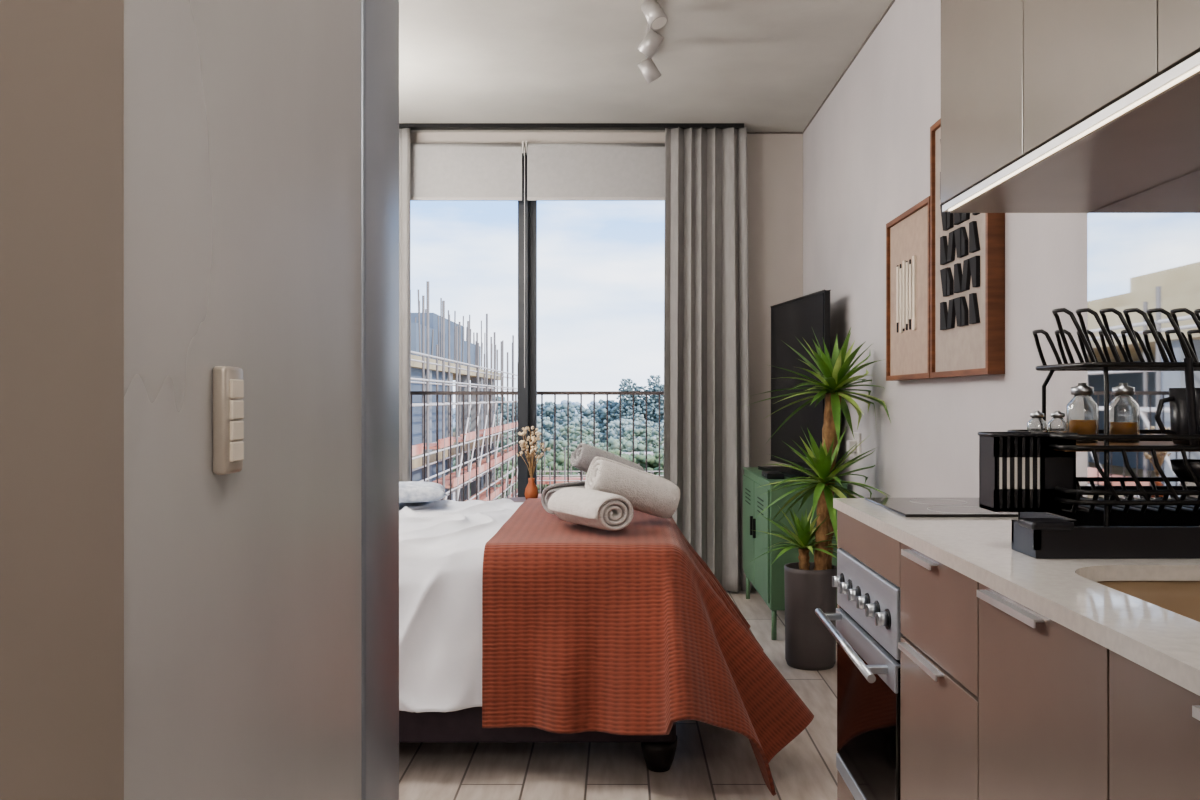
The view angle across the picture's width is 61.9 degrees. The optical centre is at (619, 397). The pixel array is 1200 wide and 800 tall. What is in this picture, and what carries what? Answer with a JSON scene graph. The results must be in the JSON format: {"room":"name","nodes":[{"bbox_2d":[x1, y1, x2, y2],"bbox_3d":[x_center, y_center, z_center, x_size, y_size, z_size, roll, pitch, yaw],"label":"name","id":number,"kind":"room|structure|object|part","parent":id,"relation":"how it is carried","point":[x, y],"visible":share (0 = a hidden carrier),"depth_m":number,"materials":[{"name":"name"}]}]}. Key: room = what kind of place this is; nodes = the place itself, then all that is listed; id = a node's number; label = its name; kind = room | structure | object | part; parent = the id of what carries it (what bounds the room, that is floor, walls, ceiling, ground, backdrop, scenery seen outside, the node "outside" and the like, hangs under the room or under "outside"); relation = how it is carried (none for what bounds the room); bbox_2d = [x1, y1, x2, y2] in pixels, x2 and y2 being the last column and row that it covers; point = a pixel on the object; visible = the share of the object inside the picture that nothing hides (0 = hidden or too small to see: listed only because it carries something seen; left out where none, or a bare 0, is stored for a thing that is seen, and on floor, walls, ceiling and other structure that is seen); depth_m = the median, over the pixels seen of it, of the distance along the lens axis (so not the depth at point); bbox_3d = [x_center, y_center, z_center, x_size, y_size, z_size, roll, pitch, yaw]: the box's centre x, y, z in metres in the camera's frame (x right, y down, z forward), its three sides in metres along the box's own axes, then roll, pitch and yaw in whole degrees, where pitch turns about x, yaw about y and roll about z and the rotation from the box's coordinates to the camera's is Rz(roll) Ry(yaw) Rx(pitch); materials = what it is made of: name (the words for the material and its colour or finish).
{"room":"studio apartment","nodes":[
{"label":"studio apartment","id":0,"kind":"room"},
{"bbox_2d":[0,0,123,799],"bbox_3d":[-1.165,-0.227,-0.466,1.670,2.733,2.268,0,0,0],"label":"wall","id":1,"kind":"structure","parent":0,"point":[62,61],"depth_m":0.59,"materials":[{"name":"beige paint"}]},
{"bbox_2d":[124,0,360,799],"bbox_3d":[-1.178,-0.227,1.018,1.645,2.733,0.715,0,0,0],"label":"wall partition","id":2,"kind":"structure","parent":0,"point":[242,118],"depth_m":0.95,"materials":[{"name":"grey paint"}]},
{"bbox_2d":[213,366,243,474],"bbox_3d":[-0.347,0.019,0.889,0.016,0.095,0.042,0,0,0],"label":"light switch","id":3,"kind":"object","parent":2,"relation":"attached to","point":[228,383],"visible":1,"depth_m":0.87,"materials":[{"name":"plastic"}]},
{"bbox_2d":[361,0,398,799],"bbox_3d":[-0.425,-0.227,1.482,0.150,2.733,0.215,0,0,0],"label":"wall edge","id":4,"kind":"structure","parent":2,"relation":"attached to","point":[379,18],"depth_m":1.46,"materials":[{"name":"paint"}]},
{"bbox_2d":[410,133,802,466],"bbox_3d":[-0.451,-0.227,6.100,3.098,2.733,0.200,0,0,0],"label":"wall","id":5,"kind":"structure","parent":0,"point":[774,161],"depth_m":6.00,"materials":[{"name":"paint"}]},
{"bbox_2d":[410,141,524,200],"bbox_3d":[-1.117,-1.344,5.954,1.093,0.352,0.089,0,0,0],"label":"roller blind","id":6,"kind":"object","parent":5,"relation":"attached to","point":[438,171],"visible":0.55,"depth_m":5.91,"materials":[{"name":"fabric"}]},
{"bbox_2d":[518,153,536,496],"bbox_3d":[-0.680,-0.170,6.070,2.040,2.620,0.100,0,0,0],"label":"window","id":7,"kind":"structure","parent":5,"relation":"attached to","point":[527,396],"depth_m":6.02,"materials":[{"name":"metal"}]},
{"bbox_2d":[526,141,664,200],"bbox_3d":[-0.127,-1.344,5.954,0.861,0.352,0.089,0,0,0],"label":"roller blind","id":8,"kind":"object","parent":5,"relation":"attached to","point":[555,171],"visible":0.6,"depth_m":5.91,"materials":[{"name":"fabric"}]},
{"bbox_2d":[524,147,524,387],"bbox_3d":[-0.563,-0.770,5.900,0.004,1.420,0.004,0,0,0],"label":"chain","id":9,"kind":"object","parent":8,"relation":"hanging from","point":[524,147],"visible":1,"depth_m":5.90,"materials":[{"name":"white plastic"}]},
{"bbox_2d":[747,132,802,133],"bbox_3d":[0.909,-1.589,5.992,0.378,0.008,0.015,0,0,0],"label":"trim","id":10,"kind":"structure","parent":5,"relation":"attached to","point":[747,132],"depth_m":5.99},
{"bbox_3d":[-0.675,1.290,6.270,2.250,0.300,0.140,0,0,0],"label":"balcony ledge","id":11,"kind":"object","parent":5,"relation":"attached to","visible":0},
{"bbox_2d":[410,391,663,501],"bbox_3d":[-0.675,0.519,6.280,2.150,1.122,0.040,0,0,0],"label":"balcony railing","id":12,"kind":"object","parent":11,"relation":"on","point":[424,393],"visible":0.38,"depth_m":6.28,"materials":[{"name":"metal"}]},
{"bbox_2d":[399,588,836,799],"bbox_3d":[-0.451,1.190,2.275,3.298,0.100,7.950,0,0,0],"label":"floor","id":13,"kind":"structure","parent":0,"point":[710,762],"depth_m":3.10,"materials":[{"name":"wood"}]},
{"bbox_2d":[491,497,540,501],"bbox_3d":[-0.430,0.821,4.860,0.400,0.641,0.400,0,0,0],"label":"side table","id":14,"kind":"object","parent":13,"relation":"on","point":[514,499],"visible":0.06,"depth_m":4.93,"materials":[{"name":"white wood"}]},
{"bbox_2d":[516,426,550,498],"bbox_3d":[-0.422,0.318,4.857,0.169,0.363,0.150,0,0,0],"label":"vase","id":15,"kind":"object","parent":14,"relation":"on","point":[531,490],"visible":0.99,"depth_m":4.84,"materials":[{"name":"ceramic"}]},
{"bbox_2d":[399,707,676,771],"bbox_3d":[-0.868,0.565,3.725,2.105,1.150,1.550,0,0,0],"label":"bed","id":16,"kind":"object","parent":13,"relation":"on","point":[464,725],"visible":0.11,"depth_m":3.02,"materials":[{"name":"fabric"}]},
{"bbox_2d":[399,498,523,712],"bbox_3d":[-0.826,0.673,3.688,0.912,0.490,1.586,0,0,0],"label":"sheet","id":17,"kind":"object","parent":16,"relation":"on","point":[442,543],"visible":0.38,"depth_m":2.97,"materials":[{"name":"white fabric"}]},
{"bbox_2d":[399,481,446,502],"bbox_3d":[-0.930,0.395,4.200,0.400,0.075,0.360,0,0,-11],"label":"cushion","id":18,"kind":"object","parent":17,"relation":"on","point":[411,491],"visible":0.48,"depth_m":4.07,"materials":[{"name":"white fabric"}]},
{"bbox_2d":[482,498,813,795],"bbox_3d":[0.088,0.781,3.574,0.987,0.694,1.865,0,0,0],"label":"throw blanket","id":19,"kind":"object","parent":17,"relation":"on","point":[628,630],"visible":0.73,"depth_m":2.94,"materials":[{"name":"orange fabric"}]},
{"bbox_2d":[541,481,584,514],"bbox_3d":[-0.153,0.368,3.724,0.123,0.117,0.281,0,0,45],"label":"rolled towel","id":20,"kind":"object","parent":19,"relation":"on","point":[549,490],"visible":0.08,"depth_m":3.65,"materials":[{"name":"white fabric"}]},
{"bbox_2d":[570,443,643,472],"bbox_3d":[-0.049,0.251,3.683,0.266,0.173,0.132,0,0,-19],"label":"rolled towel","id":21,"kind":"object","parent":20,"relation":"on","point":[581,459],"visible":0.4,"depth_m":3.63,"materials":[{"name":"white fabric"}]},
{"bbox_2d":[547,487,633,530],"bbox_3d":[-0.101,0.365,3.318,0.160,0.123,0.345,0,0,-30],"label":"rolled towel","id":22,"kind":"object","parent":19,"relation":"on","point":[597,509],"visible":1,"depth_m":3.20,"materials":[{"name":"white fabric"}]},
{"bbox_2d":[585,456,679,517],"bbox_3d":[0.046,0.312,3.475,0.335,0.220,0.143,0,0,-19],"label":"rolled towel","id":23,"kind":"object","parent":19,"relation":"on","point":[648,493],"visible":0.94,"depth_m":3.43,"materials":[{"name":"white fabric"}]},
{"bbox_2d":[743,467,847,639],"bbox_3d":[0.878,0.767,5.200,0.391,0.745,1.012,0,0,0],"label":"cabinet","id":24,"kind":"object","parent":13,"relation":"on","point":[767,579],"visible":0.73,"depth_m":4.73,"materials":[{"name":"metal"}]},
{"bbox_3d":[0.727,1.069,5.680,0.024,0.142,0.024,0,0,0],"label":"leg","id":25,"kind":"part","parent":24,"relation":"part of","materials":[{"name":"green paint"}]},
{"bbox_3d":[0.702,0.703,5.442,0.009,0.535,0.475,0,0,0],"label":"locker door","id":26,"kind":"part","parent":24,"relation":"part of","materials":[{"name":"green paint"}]},
{"bbox_3d":[0.691,0.670,5.255,0.015,0.100,0.016,0,0,0],"label":"door handle","id":27,"kind":"part","parent":24,"relation":"part of","materials":[{"name":"black metal"}]},
{"bbox_3d":[0.691,0.670,5.145,0.015,0.100,0.016,0,0,0],"label":"door handle","id":28,"kind":"part","parent":24,"relation":"part of","materials":[{"name":"black metal"}]},
{"bbox_3d":[0.702,0.703,4.957,0.009,0.535,0.475,0,0,0],"label":"locker door","id":29,"kind":"part","parent":24,"relation":"part of","materials":[{"name":"green paint"}]},
{"bbox_2d":[762,471,783,478],"bbox_3d":[0.757,0.381,4.955,0.086,0.026,0.190,0,0,0],"label":"media box","id":30,"kind":"object","parent":24,"relation":"on","point":[767,474],"visible":1,"depth_m":4.86,"materials":[{"name":"black plastic"}]},
{"bbox_3d":[0.727,1.069,4.720,0.024,0.142,0.024,0,0,0],"label":"leg","id":31,"kind":"part","parent":24,"relation":"part of","materials":[{"name":"green paint"}]},
{"bbox_2d":[758,290,830,478],"bbox_3d":[0.904,-0.061,5.219,0.186,0.914,0.895,0,0,-8],"label":"television","id":32,"kind":"object","parent":24,"relation":"on","point":[794,320],"visible":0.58,"depth_m":5.19,"materials":[{"name":"black plastic"}]},
{"bbox_2d":[784,562,836,670],"bbox_3d":[0.815,0.930,4.280,0.220,0.420,0.220,0,0,0],"label":"pot","id":33,"kind":"object","parent":13,"relation":"on","point":[809,645],"depth_m":4.19,"materials":[{"name":"ceramic"}]},
{"bbox_2d":[743,328,890,670],"bbox_3d":[0.800,0.415,4.266,0.575,1.449,0.793,0,0,0],"label":"yucca","id":34,"kind":"object","parent":13,"relation":"on","point":[809,645],"visible":0.97,"depth_m":4.20,"materials":[{"name":"plant"}]},
{"bbox_2d":[837,510,1199,799],"bbox_3d":[0.794,0.699,1.267,0.604,0.883,2.134,0,0,0],"label":"base cabinet","id":35,"kind":"object","parent":13,"relation":"on","point":[1000,699],"visible":0.57,"depth_m":1.28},
{"bbox_3d":[0.801,0.699,2.323,0.589,0.883,0.022,0,0,0],"label":"panel","id":36,"kind":"part","parent":35,"relation":"part of","materials":[{"name":"beige laminate"}]},
{"bbox_3d":[0.514,0.953,2.057,0.019,0.192,0.502,0,0,0],"label":"panel","id":37,"kind":"part","parent":35,"relation":"part of","materials":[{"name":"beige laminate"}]},
{"bbox_2d":[815,549,903,799],"bbox_3d":[0.487,0.600,2.057,0.080,0.505,0.498,0,0,0],"label":"built-in oven","id":38,"kind":"object","parent":35,"relation":"attached to","point":[867,634],"visible":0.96,"depth_m":2.00,"materials":[{"name":"metal"}]},
{"bbox_3d":[0.478,0.492,2.250,0.047,0.014,0.016,0,0,0],"label":"handle post","id":39,"kind":"part","parent":38,"relation":"part of","materials":[{"name":"silver metal"}]},
{"bbox_3d":[0.488,0.412,2.244,0.017,0.028,0.028,0,0,0],"label":"knob","id":40,"kind":"part","parent":38,"relation":"part of","materials":[{"name":"silver metal"}]},
{"bbox_3d":[0.488,0.412,2.168,0.017,0.028,0.028,0,0,0],"label":"knob","id":41,"kind":"part","parent":38,"relation":"part of","materials":[{"name":"silver metal"}]},
{"bbox_3d":[0.512,0.835,2.057,0.029,0.034,0.498,0,0,0],"label":"door steel","id":42,"kind":"part","parent":38,"relation":"part of","materials":[{"name":"silver metal"}]},
{"bbox_3d":[0.488,0.412,2.092,0.017,0.028,0.028,0,0,0],"label":"knob","id":43,"kind":"part","parent":38,"relation":"part of","materials":[{"name":"silver metal"}]},
{"bbox_3d":[0.488,0.412,2.016,0.017,0.028,0.028,0,0,0],"label":"knob","id":44,"kind":"part","parent":38,"relation":"part of","materials":[{"name":"silver metal"}]},
{"bbox_3d":[0.503,0.509,2.057,0.013,0.051,0.498,0,0,0],"label":"door steel","id":45,"kind":"part","parent":38,"relation":"part of","materials":[{"name":"silver metal"}]},
{"bbox_3d":[0.513,0.650,2.057,0.027,0.330,0.498,0,0,0],"label":"door glass","id":46,"kind":"part","parent":38,"relation":"part of","materials":[{"name":"black glass"}]},
{"bbox_3d":[0.513,0.411,2.057,0.027,0.128,0.498,0,0,0],"label":"control panel","id":47,"kind":"part","parent":38,"relation":"part of","materials":[{"name":"metal"}]},
{"bbox_3d":[0.488,0.412,1.940,0.017,0.028,0.028,0,0,0],"label":"knob","id":48,"kind":"part","parent":38,"relation":"part of","materials":[{"name":"silver metal"}]},
{"bbox_3d":[0.498,0.412,1.940,0.003,0.038,0.038,0,0,0],"label":"knob","id":49,"kind":"part","parent":38,"relation":"part of","materials":[{"name":"black plastic"}]},
{"bbox_3d":[0.478,0.506,1.864,0.047,0.014,0.016,0,0,0],"label":"handle post","id":50,"kind":"part","parent":38,"relation":"part of","materials":[{"name":"silver metal"}]},
{"bbox_3d":[0.488,0.412,1.864,0.017,0.028,0.028,0,0,0],"label":"knob","id":51,"kind":"part","parent":38,"relation":"part of","materials":[{"name":"silver metal"}]},
{"bbox_3d":[0.498,0.412,1.864,0.003,0.038,0.038,0,0,0],"label":"knob","id":52,"kind":"part","parent":38,"relation":"part of","materials":[{"name":"black plastic"}]},
{"bbox_3d":[0.514,0.739,1.607,0.019,0.619,0.389,0,0,0],"label":"drawer","id":53,"kind":"part","parent":35,"relation":"part of","materials":[{"name":"beige laminate"}]},
{"bbox_3d":[0.514,0.341,1.607,0.019,0.165,0.389,0,0,0],"label":"drawer","id":54,"kind":"part","parent":35,"relation":"part of","materials":[{"name":"beige laminate"}]},
{"bbox_2d":[833,498,1199,695],"bbox_3d":[0.797,0.245,1.268,0.599,0.022,2.136,0,0,0],"label":"countertop","id":55,"kind":"structure","parent":35,"relation":"on","point":[1066,591],"depth_m":1.33,"materials":[{"name":"stone"}]},
{"bbox_2d":[865,498,1017,516],"bbox_3d":[0.790,0.231,2.125,0.460,0.006,0.330,0,0,0],"label":"cooktop","id":56,"kind":"object","parent":55,"relation":"in","point":[907,507],"visible":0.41,"depth_m":2.08,"materials":[{"name":"black glass"}]},
{"bbox_2d":[977,308,1199,557],"bbox_3d":[0.818,0.048,1.597,0.495,0.372,0.296,0,0,0],"label":"dish rack","id":57,"kind":"object","parent":55,"relation":"on","point":[1032,475],"visible":0.97,"depth_m":1.53,"materials":[{"name":"black metal"}]},
{"bbox_2d":[1027,411,1046,431],"bbox_3d":[0.684,0.047,1.640,0.030,0.052,0.030,0,0,0],"label":"spice jar","id":58,"kind":"object","parent":57,"relation":"on","point":[1037,423],"visible":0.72,"depth_m":1.63,"materials":[{"name":"clear glass"}]},
{"bbox_2d":[1048,411,1067,431],"bbox_3d":[0.718,0.047,1.640,0.030,0.052,0.030,0,0,0],"label":"spice jar","id":59,"kind":"object","parent":57,"relation":"on","point":[1057,423],"visible":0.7,"depth_m":1.63,"materials":[{"name":"clear glass"}]},
{"bbox_2d":[1066,383,1097,442],"bbox_3d":[0.765,0.024,1.655,0.048,0.098,0.048,0,0,0],"label":"oil bottle","id":60,"kind":"object","parent":57,"relation":"on","point":[1082,410],"visible":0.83,"depth_m":1.64,"materials":[{"name":"clear glass"}]},
{"bbox_2d":[1109,383,1139,442],"bbox_3d":[0.833,0.024,1.655,0.048,0.098,0.048,0,0,0],"label":"oil bottle","id":61,"kind":"object","parent":57,"relation":"on","point":[1124,411],"visible":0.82,"depth_m":1.64,"materials":[{"name":"clear glass"}]},
{"bbox_3d":[0.855,0.077,1.603,0.380,0.006,0.225,0,0,0],"label":"shelf plate","id":62,"kind":"part","parent":57,"relation":"part of","materials":[{"name":"black metal"}]},
{"bbox_2d":[1154,388,1199,444],"bbox_3d":[0.899,0.029,1.556,0.101,0.088,0.086,0,0,-36],"label":"mug","id":63,"kind":"object","parent":57,"relation":"on","point":[1177,399],"visible":0.68,"depth_m":1.55,"materials":[{"name":"ceramic"}]},
{"bbox_3d":[0.852,0.028,1.560,0.034,0.063,0.008,0,0,0],"label":"cup handle","id":64,"kind":"part","parent":63,"relation":"part of","materials":[{"name":"black ceramic"}]},
{"bbox_2d":[1170,358,1199,482],"bbox_3d":[0.865,0.034,1.505,0.066,0.188,0.066,0,0,0],"label":"ladle","id":65,"kind":"object","parent":57,"relation":"in","point":[1178,467],"visible":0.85,"depth_m":1.50,"materials":[{"name":"plastic"}]},
{"bbox_2d":[1170,459,1199,482],"bbox_3d":[0.865,0.111,1.505,0.066,0.034,0.066,0,0,0],"label":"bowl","id":66,"kind":"object","parent":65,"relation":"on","point":[1178,467],"depth_m":1.49,"materials":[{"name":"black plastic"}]},
{"bbox_3d":[0.857,0.010,1.500,0.021,0.141,0.012,0,0,0],"label":"handle","id":67,"kind":"part","parent":65,"relation":"part of","materials":[{"name":"black plastic"}]},
{"bbox_2d":[1012,510,1199,557],"bbox_3d":[0.835,0.211,1.600,0.460,0.046,0.290,0,0,0],"label":"drip tray","id":68,"kind":"object","parent":55,"relation":"on","point":[1035,534],"depth_m":1.45,"materials":[{"name":"black plastic"}]},
{"bbox_2d":[1097,581,1199,621],"bbox_3d":[0.802,0.340,1.130,0.419,0.167,0.564,0,0,0],"label":"sink","id":69,"kind":"object","parent":55,"relation":"in","point":[1182,598],"depth_m":1.40,"materials":[{"name":"metal"}]},
{"bbox_3d":[0.514,0.653,1.223,0.019,0.790,0.372,0,0,0],"label":"door","id":70,"kind":"part","parent":35,"relation":"part of","materials":[{"name":"beige laminate"}]},
{"bbox_3d":[0.514,0.653,0.828,0.019,0.790,0.411,0,0,0],"label":"door","id":71,"kind":"part","parent":35,"relation":"part of","materials":[{"name":"beige laminate"}]},
{"bbox_2d":[399,0,891,132],"bbox_3d":[-0.451,-1.653,2.250,3.298,0.120,7.900,0,0,0],"label":"ceiling","id":72,"kind":"structure","parent":0,"point":[762,65],"depth_m":4.72,"materials":[{"name":"paint"}]},
{"bbox_2d":[399,123,743,129],"bbox_3d":[-0.540,-1.581,5.830,2.520,0.023,0.060,0,0,0],"label":"track","id":73,"kind":"object","parent":72,"relation":"attached to","point":[414,126],"visible":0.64,"depth_m":5.80,"materials":[{"name":"black metal"}]},
{"bbox_2d":[399,128,410,481],"bbox_3d":[-1.483,-0.223,5.828,0.525,2.695,0.086,0,0,2],"label":"curtain","id":74,"kind":"object","parent":73,"relation":"hanging from","point":[404,134],"visible":0.12,"depth_m":5.82,"materials":[{"name":"fabric"}]},
{"bbox_2d":[664,127,750,591],"bbox_3d":[0.507,-0.223,5.830,0.510,2.695,0.117,0,0,0],"label":"curtain","id":75,"kind":"object","parent":73,"relation":"hanging from","point":[707,423],"visible":0.87,"depth_m":5.83,"materials":[{"name":"fabric"}]},
{"bbox_2d":[637,0,667,83],"bbox_3d":[0.130,-1.504,4.085,0.116,0.177,1.070,0,0,0],"label":"track spotlight","id":76,"kind":"object","parent":72,"relation":"attached to","point":[657,19],"visible":1,"depth_m":4.13,"materials":[{"name":"white metal"}]},
{"bbox_2d":[803,0,1086,497],"bbox_3d":[1.158,-0.227,2.300,0.120,2.733,7.800,0,0,0],"label":"wall","id":77,"kind":"structure","parent":0,"point":[866,150],"depth_m":3.87,"materials":[{"name":"paint"}]},
{"bbox_2d":[802,0,894,132],"bbox_3d":[1.095,-1.589,4.170,0.006,0.008,3.660,0,0,0],"label":"trim","id":78,"kind":"structure","parent":77,"relation":"attached to","point":[893,1],"depth_m":4.68,"materials":[{"name":"white paint"}]},
{"bbox_2d":[846,432,860,458],"bbox_3d":[1.073,0.220,4.610,0.050,0.120,0.120,0,0,0],"label":"wall socket","id":79,"kind":"object","parent":77,"relation":"attached to","point":[857,436],"visible":0.8,"depth_m":4.59,"materials":[{"name":"white plastic"}]},
{"bbox_3d":[1.092,0.220,4.610,0.012,0.120,0.120,0,0,0],"label":"plate","id":80,"kind":"part","parent":79,"relation":"part of","materials":[{"name":"white plastic"}]},
{"bbox_2d":[886,196,934,380],"bbox_3d":[1.073,-0.377,3.665,0.049,0.617,0.550,0,0,0],"label":"framed art","id":81,"kind":"object","parent":77,"relation":"attached to","point":[908,234],"visible":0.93,"depth_m":3.67,"materials":[{"name":"beige paper"}]},
{"bbox_2d":[930,118,1004,377],"bbox_3d":[1.073,-0.491,3.115,0.049,0.847,0.530,0,0,0],"label":"framed art","id":82,"kind":"object","parent":77,"relation":"attached to","point":[967,250],"visible":0.62,"depth_m":3.06,"materials":[{"name":"beige canvas"},{"name":"walnut"},{"name":"black plastic"}]},
{"bbox_2d":[941,0,1199,212],"bbox_3d":[0.922,-0.896,1.267,0.348,0.928,2.134,0,0,0],"label":"upper cabinet","id":83,"kind":"object","parent":77,"relation":"attached to","point":[1048,106],"visible":1,"depth_m":1.81,"materials":[{"name":"beige laminate"}]},
{"bbox_3d":[0.757,-0.906,2.096,0.019,0.908,0.476,0,0,0],"label":"door","id":84,"kind":"part","parent":83,"relation":"part of","materials":[{"name":"beige laminate"}]},
{"bbox_3d":[0.757,-0.906,1.625,0.019,0.908,0.459,0,0,0],"label":"door","id":85,"kind":"part","parent":83,"relation":"part of","materials":[{"name":"beige laminate"}]},
{"bbox_3d":[0.757,-0.906,1.161,0.019,0.908,0.459,0,0,0],"label":"door","id":86,"kind":"part","parent":83,"relation":"part of","materials":[{"name":"beige laminate"}]},
{"bbox_2d":[1087,169,1199,498],"bbox_3d":[1.095,-0.099,1.268,0.006,0.664,2.136,0,0,0],"label":"window","id":87,"kind":"structure","parent":77,"relation":"attached to","point":[1143,248],"depth_m":2.07,"materials":[{"name":"clear glass"}]},
{"label":"outside","id":88,"kind":"structure","parent":0,"visible":0},
{"bbox_3d":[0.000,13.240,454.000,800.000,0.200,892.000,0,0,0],"label":"ground","id":89,"kind":"structure","parent":88,"visible":0},
{"bbox_2d":[410,281,517,501],"bbox_3d":[-4.300,5.334,27.457,1.000,15.611,36.914,0,0,0],"label":"scaffolding","id":90,"kind":"object","parent":89,"relation":"on","point":[509,453],"visible":0.2,"depth_m":25.68,"materials":[{"name":"grey metal"}]},
{"bbox_2d":[514,436,663,496],"bbox_3d":[-0.100,7.189,34.000,6.600,11.903,4.044,0,0,0],"label":"scaffolding","id":91,"kind":"object","parent":89,"relation":"on","point":[549,480],"visible":0.09,"depth_m":34.00,"materials":[{"name":"metal"}]},
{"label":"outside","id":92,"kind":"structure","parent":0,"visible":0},
{"bbox_2d":[411,355,500,468],"bbox_3d":[-11.500,4.850,26.000,13.000,11.780,34.000,0,0,0],"label":"slabs","id":93,"kind":"object","parent":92,"point":[416,463],"depth_m":28.91},
{"bbox_2d":[411,313,480,499],"bbox_3d":[-10.600,4.090,28.000,10.800,13.300,28.000,0,0,0],"label":"building","id":94,"kind":"structure","parent":93,"relation":"on","point":[433,320],"depth_m":28.19,"materials":[{"name":"grey concrete"}]},
{"bbox_2d":[415,289,492,368],"bbox_3d":[-5.719,-1.950,31.119,1.298,1.981,22.282,0,0,0],"label":"rebar","id":95,"kind":"object","parent":93,"relation":"on","point":[440,339],"visible":0.16,"depth_m":31.28,"materials":[{"name":"grey metal"}]},
{"bbox_2d":[425,369,493,501],"bbox_3d":[-7.300,4.880,26.850,4.400,11.320,34.500,0,0,0],"label":"columns","id":96,"kind":"structure","parent":93,"relation":"on","point":[463,377],"depth_m":33.40,"materials":[{"name":"grey concrete"}]},
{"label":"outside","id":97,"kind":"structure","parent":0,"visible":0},
{"bbox_2d":[453,375,663,500],"bbox_3d":[-9.220,6.939,250.415,381.179,25.393,376.095,0,0,0],"label":"trees","id":98,"kind":"object","parent":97,"point":[652,400],"visible":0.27,"depth_m":203.67,"materials":[{"name":"green plant"}]}
]}

